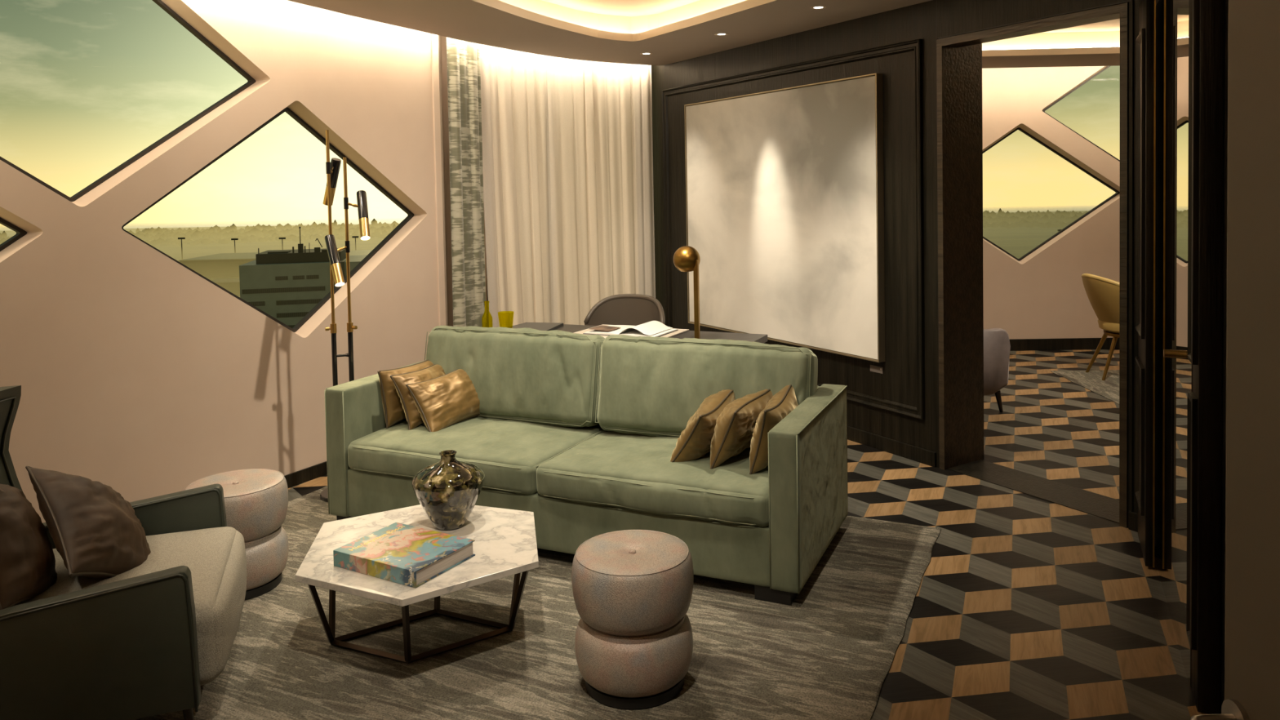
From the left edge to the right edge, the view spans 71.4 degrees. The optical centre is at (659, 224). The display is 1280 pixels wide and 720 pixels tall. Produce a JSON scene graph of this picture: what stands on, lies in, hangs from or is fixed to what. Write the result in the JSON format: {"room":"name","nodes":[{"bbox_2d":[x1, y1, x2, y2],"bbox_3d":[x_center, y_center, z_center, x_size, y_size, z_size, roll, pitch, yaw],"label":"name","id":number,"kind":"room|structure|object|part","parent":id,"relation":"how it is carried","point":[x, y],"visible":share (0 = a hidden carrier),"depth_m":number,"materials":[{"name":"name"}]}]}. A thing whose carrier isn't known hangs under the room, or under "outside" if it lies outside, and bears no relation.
{"room":"hotel room","nodes":[
{"label":"hotel room","id":0,"kind":"room"},
{"bbox_2d":[0,0,438,523],"bbox_3d":[-3.212,0.035,2.642,0.130,2.950,7.250,0,2,28],"label":"wall","id":1,"kind":"structure","parent":0,"point":[139,375],"depth_m":4.37,"materials":[{"name":"paint"}]},
{"bbox_2d":[0,217,26,251],"bbox_3d":[-3.117,0.074,2.913,0.031,1.236,1.887,0,2,28],"label":"window","id":2,"kind":"structure","parent":1,"relation":"in","point":[20,233],"depth_m":3.69,"materials":[{"name":"black"}]},
{"bbox_2d":[0,0,256,201],"bbox_3d":[-2.594,-0.717,3.876,0.031,1.236,1.888,0,2,28],"label":"window","id":3,"kind":"structure","parent":1,"relation":"in","point":[251,80],"depth_m":4.30,"materials":[{"name":"black"}]},
{"bbox_2d":[121,107,413,332],"bbox_3d":[-2.040,-0.021,4.900,0.031,1.236,1.888,0,2,28],"label":"window","id":4,"kind":"structure","parent":1,"relation":"in","point":[288,111],"depth_m":5.02,"materials":[{"name":"black"}]},
{"bbox_2d":[284,461,327,488],"bbox_3d":[-3.134,1.474,2.642,0.012,0.072,7.205,0,2,28],"label":"baseboard","id":5,"kind":"structure","parent":1,"relation":"attached to","point":[300,477],"depth_m":4.86,"materials":[{"name":"black wood"}]},
{"bbox_2d":[431,33,445,325],"bbox_3d":[-1.488,-0.115,5.808,0.142,2.950,0.057,0,2,28],"label":"trim","id":6,"kind":"structure","parent":1,"relation":"attached to","point":[434,38],"depth_m":5.76,"materials":[{"name":"paint"}]},
{"bbox_2d":[438,35,488,327],"bbox_3d":[-1.427,-0.087,6.245,0.159,2.620,0.814,-1,2,10],"label":"pier","id":7,"kind":"object","parent":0,"point":[442,62],"visible":0.05,"depth_m":6.05,"materials":[{"name":"paint"}]},
{"bbox_2d":[446,37,486,327],"bbox_3d":[-1.286,-0.102,5.980,0.036,2.875,0.312,0,3,33],"label":"curtain","id":8,"kind":"object","parent":7,"relation":"hanging from","point":[463,57],"visible":0.66,"depth_m":5.97,"materials":[{"name":"grey fabric"}]},
{"bbox_2d":[486,278,488,327],"bbox_3d":[-0.609,-0.139,7.247,1.912,2.620,0.275,-3,3,-37],"label":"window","id":9,"kind":"structure","parent":7,"relation":"attached to","point":[486,278],"depth_m":6.60,"materials":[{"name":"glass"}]},
{"bbox_2d":[287,0,1119,68],"bbox_3d":[0.579,-1.165,3.244,10.000,0.050,8.870,-1,2,0],"label":"ceiling","id":10,"kind":"structure","parent":0,"point":[493,23],"depth_m":5.54,"materials":[{"name":"beige paint"}]},
{"bbox_2d":[640,53,653,54],"bbox_3d":[-0.096,-1.251,6.512,0.094,0.008,0.094,-1,2,0],"label":"recessed light","id":11,"kind":"object","parent":10,"relation":"in","point":[640,53],"visible":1,"depth_m":6.50,"materials":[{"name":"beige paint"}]},
{"bbox_2d":[714,32,728,35],"bbox_3d":[0.401,-1.232,5.758,0.094,0.008,0.094,-1,2,0],"label":"recessed light","id":12,"kind":"object","parent":10,"relation":"in","point":[720,33],"visible":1,"depth_m":5.76,"materials":[{"name":"beige paint"}]},
{"bbox_2d":[809,5,826,9],"bbox_3d":[0.886,-1.212,4.961,0.094,0.008,0.094,-1,2,0],"label":"recessed light","id":13,"kind":"object","parent":10,"relation":"in","point":[815,7],"visible":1,"depth_m":4.96,"materials":[{"name":"beige paint"}]},
{"bbox_2d":[1004,46,1114,49],"bbox_3d":[3.193,-1.344,5.817,3.313,0.016,2.561,-1,2,0],"label":"led strip","id":14,"kind":"object","parent":10,"relation":"attached to","point":[1108,46],"visible":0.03,"depth_m":7.06,"materials":[{"name":"beige"}]},
{"bbox_2d":[288,349,1208,719],"bbox_3d":[0.481,1.411,3.530,11.490,0.001,10.576,-1,2,0],"label":"floor","id":15,"kind":"structure","parent":0,"point":[1025,606],"depth_m":3.47,"materials":[{"name":"brown wood"}]},
{"bbox_2d":[133,485,941,719],"bbox_3d":[-0.818,1.443,3.163,3.099,0.008,3.313,0,2,25],"label":"rug","id":16,"kind":"object","parent":15,"relation":"on","point":[828,654],"visible":0.31,"depth_m":3.01,"materials":[{"name":"grey carpet"}]},
{"bbox_2d":[0,385,246,719],"bbox_3d":[-1.754,1.006,2.707,0.872,0.938,0.814,-2,2,-20],"label":"armchair","id":17,"kind":"object","parent":16,"relation":"on","point":[143,641],"visible":0.86,"depth_m":2.42,"materials":[{"name":"beige fabric"}]},
{"bbox_3d":[-2.064,0.915,2.591,0.215,0.736,0.804,-2,2,-20],"label":"backrest","id":18,"kind":"part","parent":17,"relation":"part of","materials":[{"name":"green fabric"}]},
{"bbox_2d":[0,484,57,609],"bbox_3d":[-1.904,0.933,2.605,0.233,0.514,0.546,-2,2,-17],"label":"cushion","id":19,"kind":"object","parent":17,"relation":"on","point":[27,557],"visible":0.79,"depth_m":2.52,"materials":[{"name":"brown fabric"}]},
{"bbox_2d":[25,466,151,579],"bbox_3d":[-1.767,0.975,2.807,0.313,0.481,0.520,-1,2,12],"label":"cushion","id":20,"kind":"object","parent":17,"relation":"on","point":[97,533],"visible":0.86,"depth_m":2.69,"materials":[{"name":"brown fabric"}]},
{"bbox_3d":[-1.621,1.155,2.358,0.711,0.388,0.050,-2,2,-20],"label":"arm","id":21,"kind":"part","parent":17,"relation":"part of","materials":[{"name":"green fabric"}]},
{"bbox_2d":[12,526,246,685],"bbox_3d":[-1.698,1.200,2.732,0.761,0.273,0.693,-2,2,-20],"label":"seat cushion","id":22,"kind":"object","parent":17,"relation":"on","point":[215,557],"depth_m":2.74,"materials":[{"name":"beige fabric"}]},
{"bbox_3d":[-1.878,1.133,3.066,0.711,0.388,0.050,-2,2,-20],"label":"arm","id":23,"kind":"part","parent":17,"relation":"part of","materials":[{"name":"green fabric"}]},
{"bbox_3d":[-1.317,1.398,2.494,0.051,0.154,0.028,-1,2,4],"label":"leg","id":24,"kind":"part","parent":17,"relation":"part of","materials":[{"name":"black wood"}]},
{"bbox_2d":[185,468,288,599],"bbox_3d":[-1.678,1.230,3.537,0.381,0.422,0.381,0,2,22],"label":"pouf","id":25,"kind":"object","parent":16,"relation":"on","point":[256,500],"visible":0.64,"depth_m":3.45,"materials":[{"name":"beige fabric"}]},
{"bbox_2d":[320,129,370,502],"bbox_3d":[-1.622,0.459,4.565,0.280,1.883,0.298,-2,2,-20],"label":"floor lamp","id":26,"kind":"object","parent":16,"relation":"on","point":[332,167],"visible":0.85,"depth_m":4.56,"materials":[{"name":"black metal"}]},
{"bbox_2d":[295,504,538,663],"bbox_3d":[-0.814,1.274,3.091,0.770,0.337,0.858,-1,2,-10],"label":"coffee table","id":27,"kind":"object","parent":16,"relation":"on","point":[504,544],"visible":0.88,"depth_m":3.02,"materials":[{"name":"white stone"}]},
{"bbox_3d":[-1.130,1.293,2.970,0.021,0.309,0.202,-1,2,-1],"label":"leg","id":28,"kind":"part","parent":27,"relation":"part of","materials":[{"name":"brown metal"}]},
{"bbox_3d":[-1.166,1.286,3.173,0.021,0.311,0.250,-2,2,-17],"label":"leg","id":29,"kind":"part","parent":27,"relation":"part of","materials":[{"name":"brown metal"}]},
{"bbox_2d":[333,522,475,587],"bbox_3d":[-0.841,1.081,2.939,0.362,0.061,0.277,0,2,29],"label":"book","id":30,"kind":"object","parent":27,"relation":"on","point":[405,554],"visible":1,"depth_m":2.89,"materials":[{"name":"multicoloured paper"}]},
{"bbox_3d":[-0.801,1.293,2.818,0.021,0.311,0.245,-2,2,-15],"label":"leg","id":31,"kind":"part","parent":27,"relation":"part of","materials":[{"name":"brown metal"}]},
{"bbox_3d":[-0.827,1.432,3.103,0.562,0.021,0.301,-2,3,-34],"label":"rail","id":32,"kind":"part","parent":27,"relation":"part of","materials":[{"name":"brown metal"}]},
{"bbox_3d":[-0.842,1.273,3.374,0.021,0.310,0.226,-1,2,-11],"label":"leg","id":33,"kind":"part","parent":27,"relation":"part of","materials":[{"name":"brown metal"}]},
{"bbox_2d":[411,449,484,530],"bbox_3d":[-0.767,0.964,3.243,0.259,0.270,0.259,-1,2,0],"label":"vase","id":34,"kind":"object","parent":27,"relation":"on","point":[448,490],"visible":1,"depth_m":3.17,"materials":[{"name":"clear glass"}]},
{"bbox_3d":[-0.517,1.272,3.241,0.021,0.311,0.236,-1,2,5],"label":"leg","id":35,"kind":"part","parent":27,"relation":"part of","materials":[{"name":"brown metal"}]},
{"bbox_3d":[-0.481,1.278,3.038,0.109,0.310,0.205,-1,2,0],"label":"leg","id":36,"kind":"part","parent":27,"relation":"part of","materials":[{"name":"brown metal"}]},
{"bbox_2d":[324,325,848,604],"bbox_3d":[-0.359,0.961,4.074,2.259,0.872,0.894,0,2,24],"label":"sofa","id":37,"kind":"object","parent":16,"relation":"on","point":[580,433],"visible":0.91,"depth_m":3.90,"materials":[{"name":"green fabric"}]},
{"bbox_3d":[-1.441,1.381,4.189,0.120,0.062,0.090,0,2,24],"label":"leg","id":38,"kind":"part","parent":37,"relation":"part of","materials":[{"name":"black"}]},
{"bbox_3d":[-1.330,1.044,4.523,0.115,0.598,0.860,0,2,24],"label":"arm","id":39,"kind":"part","parent":37,"relation":"part of","materials":[{"name":"green fabric"}]},
{"bbox_2d":[377,359,433,428],"bbox_3d":[-1.235,0.831,4.481,0.160,0.292,0.448,0,3,35],"label":"cushion","id":40,"kind":"object","parent":37,"relation":"on","point":[393,411],"visible":0.49,"depth_m":4.32,"materials":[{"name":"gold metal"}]},
{"bbox_2d":[390,364,445,430],"bbox_3d":[-1.140,0.840,4.423,0.179,0.271,0.441,0,2,19],"label":"cushion","id":41,"kind":"object","parent":37,"relation":"on","point":[414,419],"visible":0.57,"depth_m":4.25,"materials":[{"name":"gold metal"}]},
{"bbox_2d":[405,368,479,431],"bbox_3d":[-1.026,0.853,4.373,0.198,0.276,0.463,0,3,36],"label":"cushion","id":42,"kind":"object","parent":37,"relation":"on","point":[446,400],"visible":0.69,"depth_m":4.28,"materials":[{"name":"gold fabric"}]},
{"bbox_2d":[347,416,605,495],"bbox_3d":[-0.846,1.057,4.219,1.017,0.188,0.746,0,2,24],"label":"seat cushion","id":43,"kind":"object","parent":37,"relation":"on","point":[510,451],"depth_m":4.02,"materials":[{"name":"green fabric"}]},
{"bbox_2d":[426,325,604,427],"bbox_3d":[-0.739,0.755,4.473,1.020,0.474,0.248,0,-9,24],"label":"cushion","id":44,"kind":"object","parent":37,"relation":"on","point":[526,377],"depth_m":4.32,"materials":[{"name":"green fabric"}]},
{"bbox_2d":[536,431,768,527],"bbox_3d":[0.077,1.052,3.809,1.015,0.184,0.754,0,2,24],"label":"seat cushion","id":45,"kind":"object","parent":37,"relation":"on","point":[631,476],"depth_m":3.54,"materials":[{"name":"green fabric"}]},
{"bbox_2d":[670,389,735,462],"bbox_3d":[0.199,0.852,3.779,0.200,0.272,0.463,0,2,22],"label":"cushion","id":46,"kind":"object","parent":37,"relation":"on","point":[694,442],"visible":0.83,"depth_m":3.62,"materials":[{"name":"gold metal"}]},
{"bbox_2d":[596,334,817,436],"bbox_3d":[0.198,0.755,4.058,1.037,0.466,0.248,0,-9,24],"label":"cushion","id":47,"kind":"object","parent":37,"relation":"on","point":[647,386],"depth_m":4.00,"materials":[{"name":"green fabric"}]},
{"bbox_2d":[710,388,773,468],"bbox_3d":[0.342,0.844,3.725,0.187,0.277,0.438,0,3,33],"label":"cushion","id":48,"kind":"object","parent":37,"relation":"on","point":[735,426],"visible":0.81,"depth_m":3.58,"materials":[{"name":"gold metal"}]},
{"bbox_2d":[749,384,798,474],"bbox_3d":[0.482,0.832,3.664,0.172,0.303,0.461,0,2,17],"label":"cushion","id":49,"kind":"object","parent":37,"relation":"on","point":[783,402],"visible":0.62,"depth_m":3.50,"materials":[{"name":"brown fabric"}]},
{"bbox_3d":[0.439,1.378,3.360,0.140,0.062,0.090,0,2,24],"label":"leg","id":50,"kind":"part","parent":37,"relation":"part of","materials":[{"name":"black"}]},
{"bbox_3d":[0.628,1.041,3.660,0.115,0.598,0.860,0,2,24],"label":"arm","id":51,"kind":"part","parent":37,"relation":"part of","materials":[{"name":"green fabric"}]},
{"bbox_2d":[571,529,693,709],"bbox_3d":[-0.082,1.228,2.793,0.381,0.422,0.381,-3,3,-42],"label":"pouf","id":52,"kind":"object","parent":16,"relation":"on","point":[632,589],"visible":1,"depth_m":2.65,"materials":[{"name":"beige fabric"}]},
{"bbox_2d":[583,293,665,325],"bbox_3d":[-0.249,0.906,5.667,0.580,0.878,0.481,0,2,24],"label":"desk chair","id":53,"kind":"object","parent":15,"relation":"on","point":[631,309],"visible":0.18,"depth_m":5.85,"materials":[{"name":"brown leather"}]},
{"bbox_2d":[507,322,767,343],"bbox_3d":[-0.223,0.994,4.980,1.560,0.750,0.560,0,2,24],"label":"desk","id":54,"kind":"object","parent":15,"relation":"on","point":[761,338],"visible":0.02,"depth_m":4.91,"materials":[{"name":"brown wood"}]},
{"bbox_2d":[511,322,563,330],"bbox_3d":[-0.733,0.610,5.241,0.242,0.016,0.320,-1,2,13],"label":"folder","id":55,"kind":"object","parent":54,"relation":"on","point":[538,326],"visible":0.52,"depth_m":5.27,"materials":[{"name":"grey"}]},
{"bbox_2d":[573,324,688,338],"bbox_3d":[-0.180,0.612,5.017,0.570,0.009,0.430,0,2,26],"label":"board","id":56,"kind":"object","parent":54,"relation":"on","point":[680,331],"visible":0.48,"depth_m":5.01,"materials":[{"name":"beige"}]},
{"bbox_2d":[582,320,678,337],"bbox_3d":[-0.161,0.583,5.016,0.450,0.049,0.300,0,2,26],"label":"open book","id":57,"kind":"object","parent":56,"relation":"on","point":[652,328],"visible":0.88,"depth_m":4.96,"materials":[{"name":"grey paper"}]},
{"bbox_2d":[589,324,620,331],"bbox_3d":[-0.309,0.587,5.030,0.130,0.001,0.145,3,4,26],"label":"picture","id":58,"kind":"object","parent":57,"relation":"on","point":[606,328],"depth_m":5.03},
{"bbox_2d":[673,245,700,338],"bbox_3d":[0.200,0.367,4.648,0.259,0.510,0.142,0,2,24],"label":"desk lamp","id":59,"kind":"object","parent":54,"relation":"on","point":[686,258],"visible":0.96,"depth_m":4.62,"materials":[{"name":"gold metal"}]},
{"bbox_3d":[0.143,0.179,4.665,0.142,0.134,0.142,0,2,24],"label":"lamp shade","id":60,"kind":"part","parent":59,"relation":"part of","materials":[{"name":"gold metal"}]},
{"bbox_3d":[0.193,0.398,4.630,0.024,0.428,0.020,0,2,24],"label":"stem","id":61,"kind":"part","parent":59,"relation":"part of","materials":[{"name":"gold metal"}]},
{"bbox_2d":[983,328,1010,412],"bbox_3d":[1.994,0.831,6.290,0.705,0.902,0.630,-1,2,-4],"label":"armchair","id":62,"kind":"object","parent":15,"relation":"on","point":[997,346],"visible":0.08,"depth_m":6.00,"materials":[{"name":"beige fabric"}]},
{"bbox_3d":[2.315,1.206,6.075,0.061,0.156,0.042,-1,2,-4],"label":"leg","id":63,"kind":"part","parent":62,"relation":"part of","materials":[{"name":"black wood"}]},
{"bbox_2d":[947,459,1119,523],"bbox_3d":[1.958,1.344,4.526,0.282,0.004,1.025,-2,3,-32],"label":"threshold","id":64,"kind":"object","parent":15,"relation":"on","point":[1099,505],"depth_m":4.51,"materials":[{"name":"black wood"}]},
{"bbox_2d":[1051,369,1119,404],"bbox_3d":[4.413,1.240,6.031,2.416,0.008,2.616,-1,2,1],"label":"rug","id":65,"kind":"object","parent":15,"relation":"on","point":[1091,380],"visible":0.13,"depth_m":6.94,"materials":[{"name":"grey carpet"}]},
{"bbox_2d":[1081,273,1119,380],"bbox_3d":[3.659,0.802,7.053,0.574,0.837,0.624,-1,2,-4],"label":"dining chair","id":66,"kind":"object","parent":65,"relation":"on","point":[1103,293],"visible":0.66,"depth_m":6.96,"materials":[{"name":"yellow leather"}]},
{"bbox_3d":[3.548,1.041,7.214,0.174,0.351,0.034,1,3,40],"label":"leg","id":67,"kind":"part","parent":66,"relation":"part of","materials":[{"name":"brown wood"}]},
{"bbox_3d":[3.715,0.795,7.057,0.430,0.120,0.430,-1,2,-4],"label":"seat","id":68,"kind":"part","parent":66,"relation":"part of","materials":[{"name":"brown leather"}]},
{"bbox_3d":[3.532,1.050,6.984,0.164,0.351,0.034,-2,2,-21],"label":"leg","id":69,"kind":"part","parent":66,"relation":"part of","materials":[{"name":"brown wood"}]},
{"bbox_2d":[498,0,1119,49],"bbox_3d":[1.458,-1.310,4.018,6.576,0.150,7.469,-1,2,11],"label":"ceiling","id":70,"kind":"structure","parent":0,"point":[624,16],"depth_m":6.02,"materials":[{"name":"beige paint"}]},
{"bbox_2d":[651,0,1142,513],"bbox_3d":[1.110,-0.161,5.783,0.318,2.950,4.670,-2,3,-32],"label":"wall","id":71,"kind":"structure","parent":0,"point":[897,383],"depth_m":5.11,"materials":[{"name":"black wood"}]},
{"bbox_2d":[480,44,655,327],"bbox_3d":[-0.689,-0.142,6.749,1.656,2.875,0.158,-3,3,-44],"label":"curtain","id":72,"kind":"object","parent":71,"relation":"hanging from","point":[567,148],"visible":0.67,"depth_m":6.79,"materials":[{"name":"fabric"}]},
{"bbox_2d":[684,73,884,362],"bbox_3d":[0.755,-0.055,6.003,0.053,1.675,1.991,-2,3,-32],"label":"framed painting","id":73,"kind":"object","parent":71,"relation":"attached to","point":[784,189],"visible":0.94,"depth_m":5.78,"materials":[{"name":"beige"}]},
{"bbox_2d":[661,39,924,419],"bbox_3d":[0.748,0.006,6.048,0.028,2.108,2.657,-2,3,-32],"label":"trim","id":74,"kind":"structure","parent":71,"relation":"attached to","point":[918,412],"depth_m":5.14,"materials":[{"name":"black wood"}]},
{"bbox_2d":[870,364,883,373],"bbox_3d":[1.284,0.858,5.267,0.004,0.038,0.101,-2,3,-32],"label":"wall plaque","id":75,"kind":"object","parent":71,"relation":"attached to","point":[873,368],"visible":1,"depth_m":5.26,"materials":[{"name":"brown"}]},
{"bbox_2d":[714,0,1134,467],"bbox_3d":[1.292,0.053,5.207,0.002,2.557,3.252,-2,3,-32],"label":"trim","id":76,"kind":"structure","parent":71,"relation":"attached to","point":[1129,0],"depth_m":4.71,"materials":[{"name":"black wood"}]},
{"bbox_2d":[847,426,1137,532],"bbox_3d":[1.052,1.280,5.659,0.017,0.082,4.180,-2,3,-32],"label":"baseboard","id":77,"kind":"structure","parent":71,"relation":"attached to","point":[901,449],"depth_m":5.12,"materials":[{"name":"black wood"}]},
{"bbox_2d":[936,2,1128,528],"bbox_3d":[1.936,0.175,4.484,0.330,2.344,1.054,-2,3,-32],"label":"trim","id":78,"kind":"structure","parent":71,"relation":"attached to","point":[959,57],"depth_m":4.86,"materials":[{"name":"black wood"}]},
{"bbox_2d":[1130,0,1133,511],"bbox_3d":[2.107,0.088,3.893,0.012,2.557,0.089,-2,3,-32],"label":"trim","id":79,"kind":"structure","parent":71,"relation":"attached to","point":[1132,1],"depth_m":3.93,"materials":[{"name":"black wood"}]},
{"bbox_2d":[982,66,1119,339],"bbox_3d":[2.825,-0.288,8.329,5.860,2.950,0.132,-1,2,1],"label":"wall","id":80,"kind":"structure","parent":0,"point":[1042,295],"depth_m":8.27,"materials":[{"name":"paint"}]},
{"bbox_2d":[982,127,1119,261],"bbox_3d":[3.376,-0.281,8.369,1.888,1.252,0.031,-1,2,1],"label":"window","id":81,"kind":"structure","parent":80,"relation":"in","point":[1018,128],"depth_m":8.35,"materials":[{"name":"black"}]},
{"bbox_2d":[1009,337,1119,351],"bbox_3d":[2.830,1.135,8.312,5.700,0.108,0.012,-1,2,1],"label":"baseboard","id":82,"kind":"structure","parent":80,"relation":"attached to","point":[1066,344],"depth_m":8.29,"materials":[{"name":"black wood"}]},
{"bbox_2d":[1042,66,1119,161],"bbox_3d":[4.520,-1.073,8.326,1.888,1.252,0.031,-1,2,1],"label":"window","id":83,"kind":"structure","parent":80,"relation":"in","point":[1107,67],"depth_m":8.32,"materials":[{"name":"black"}]},
{"bbox_2d":[1220,0,1226,713],"bbox_3d":[2.102,-0.080,3.115,0.438,2.950,1.520,0,2,24],"label":"wall","id":84,"kind":"structure","parent":0,"point":[1224,26],"depth_m":2.53,"materials":[{"name":"black wood"}]},
{"bbox_2d":[1154,0,1224,714],"bbox_3d":[1.830,0.147,3.197,0.122,2.500,1.420,0,2,24],"label":"door frame","id":85,"kind":"structure","parent":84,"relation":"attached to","point":[1189,153],"depth_m":2.62,"materials":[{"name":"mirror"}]},
{"bbox_2d":[1134,0,1155,567],"bbox_3d":[2.006,0.220,3.681,0.046,2.288,0.359,0,2,24],"label":"door","id":86,"kind":"structure","parent":85,"relation":"attached to","point":[1145,42],"depth_m":3.55,"materials":[{"name":"black wood"}]},
{"bbox_2d":[1154,0,1192,689],"bbox_3d":[1.884,0.144,3.245,0.058,2.500,1.288,0,2,24],"label":"mirror glass","id":87,"kind":"object","parent":85,"relation":"attached to","point":[1173,375],"depth_m":3.11,"materials":[{"name":"silver glass"}]},
{"bbox_3d":[1.618,0.406,2.793,0.062,0.027,0.027,0,2,24],"label":"pull handle","id":88,"kind":"part","parent":85,"relation":"part of","materials":[{"name":"gold metal"}]},
{"bbox_2d":[1222,0,1228,702],"bbox_3d":[1.706,-0.044,2.348,0.338,2.950,0.195,0,2,24],"label":"trim","id":89,"kind":"structure","parent":84,"relation":"attached to","point":[1227,1],"depth_m":2.51,"materials":[{"name":"black wood"}]},
{"bbox_2d":[1224,0,1279,719],"bbox_3d":[1.452,0.007,1.108,1.297,2.950,0.312,-1,2,0],"label":"wall","id":90,"kind":"structure","parent":0,"point":[1252,480],"depth_m":1.21,"materials":[{"name":"brown paint"}]},
{"bbox_2d":[1190,698,1249,719],"bbox_3d":[0.777,0.701,1.206,0.077,0.054,0.147,-1,2,0],"label":"door handle","id":91,"kind":"object","parent":90,"relation":"attached to","point":[1231,708],"visible":1,"depth_m":1.25,"materials":[{"name":"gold metal"}]},
{"bbox_3d":[0.774,0.702,1.197,0.072,0.018,0.129,-1,2,0],"label":"lever","id":92,"kind":"part","parent":91,"relation":"part of","materials":[{"name":"gold metal"}]},
{"label":"outside","id":93,"kind":"structure","parent":0,"visible":0},
{"bbox_2d":[0,210,1088,296],"bbox_3d":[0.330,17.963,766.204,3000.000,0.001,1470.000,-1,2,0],"label":"ground","id":94,"kind":"structure","parent":93,"point":[1017,242],"depth_m":844.90,"materials":[{"name":"beige sand"}]},
{"bbox_2d":[177,237,185,259],"bbox_3d":[-331.347,19.355,617.375,4.400,20.500,1.200,-1,2,0],"label":"mast","id":95,"kind":"object","parent":94,"relation":"on","point":[181,238],"visible":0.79,"depth_m":616.93,"materials":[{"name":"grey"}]},
{"bbox_2d":[211,278,239,295],"bbox_3d":[-194.065,30.455,440.281,55.000,6.500,20.000,-1,2,-6],"label":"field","id":96,"kind":"structure","parent":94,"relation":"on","point":[232,285],"depth_m":429.12,"materials":[{"name":"brown"}]},
{"bbox_2d":[231,238,238,253],"bbox_3d":[-301.716,19.249,632.446,4.400,18.500,1.200,-1,2,0],"label":"mast","id":97,"kind":"object","parent":94,"relation":"on","point":[234,239],"visible":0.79,"depth_m":632.03,"materials":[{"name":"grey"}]},
{"bbox_2d":[177,249,372,277],"bbox_3d":[-212.411,24.028,563.743,151.000,10.800,60.500,-1,2,-4],"label":"terminal hall","id":98,"kind":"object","parent":94,"relation":"on","point":[222,264],"visible":0.32,"depth_m":530.79,"materials":[{"name":"yellow concrete"}]},
{"bbox_2d":[279,237,285,249],"bbox_3d":[-273.330,18.499,645.258,4.400,18.000,1.200,-1,2,0],"label":"mast","id":99,"kind":"object","parent":94,"relation":"on","point":[282,238],"visible":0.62,"depth_m":644.81,"materials":[{"name":"grey metal"}]},
{"bbox_2d":[239,226,367,328],"bbox_3d":[-87.566,19.570,244.599,46.000,38.950,26.600,-2,2,-14],"label":"office building","id":100,"kind":"structure","parent":94,"relation":"on","point":[286,285],"depth_m":229.91,"materials":[{"name":"green"}]},
{"bbox_2d":[351,235,358,250],"bbox_3d":[-226.461,17.368,663.215,4.400,17.200,1.200,-1,2,0],"label":"mast","id":101,"kind":"object","parent":94,"relation":"on","point":[355,237],"visible":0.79,"depth_m":662.60,"materials":[{"name":"grey metal"}]},
{"bbox_2d":[0,208,1088,246],"bbox_3d":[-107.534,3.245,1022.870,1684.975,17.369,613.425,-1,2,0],"label":"trees","id":102,"kind":"object","parent":94,"relation":"on","point":[158,237],"visible":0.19,"depth_m":1062.33,"materials":[{"name":"green plant"}]}
]}

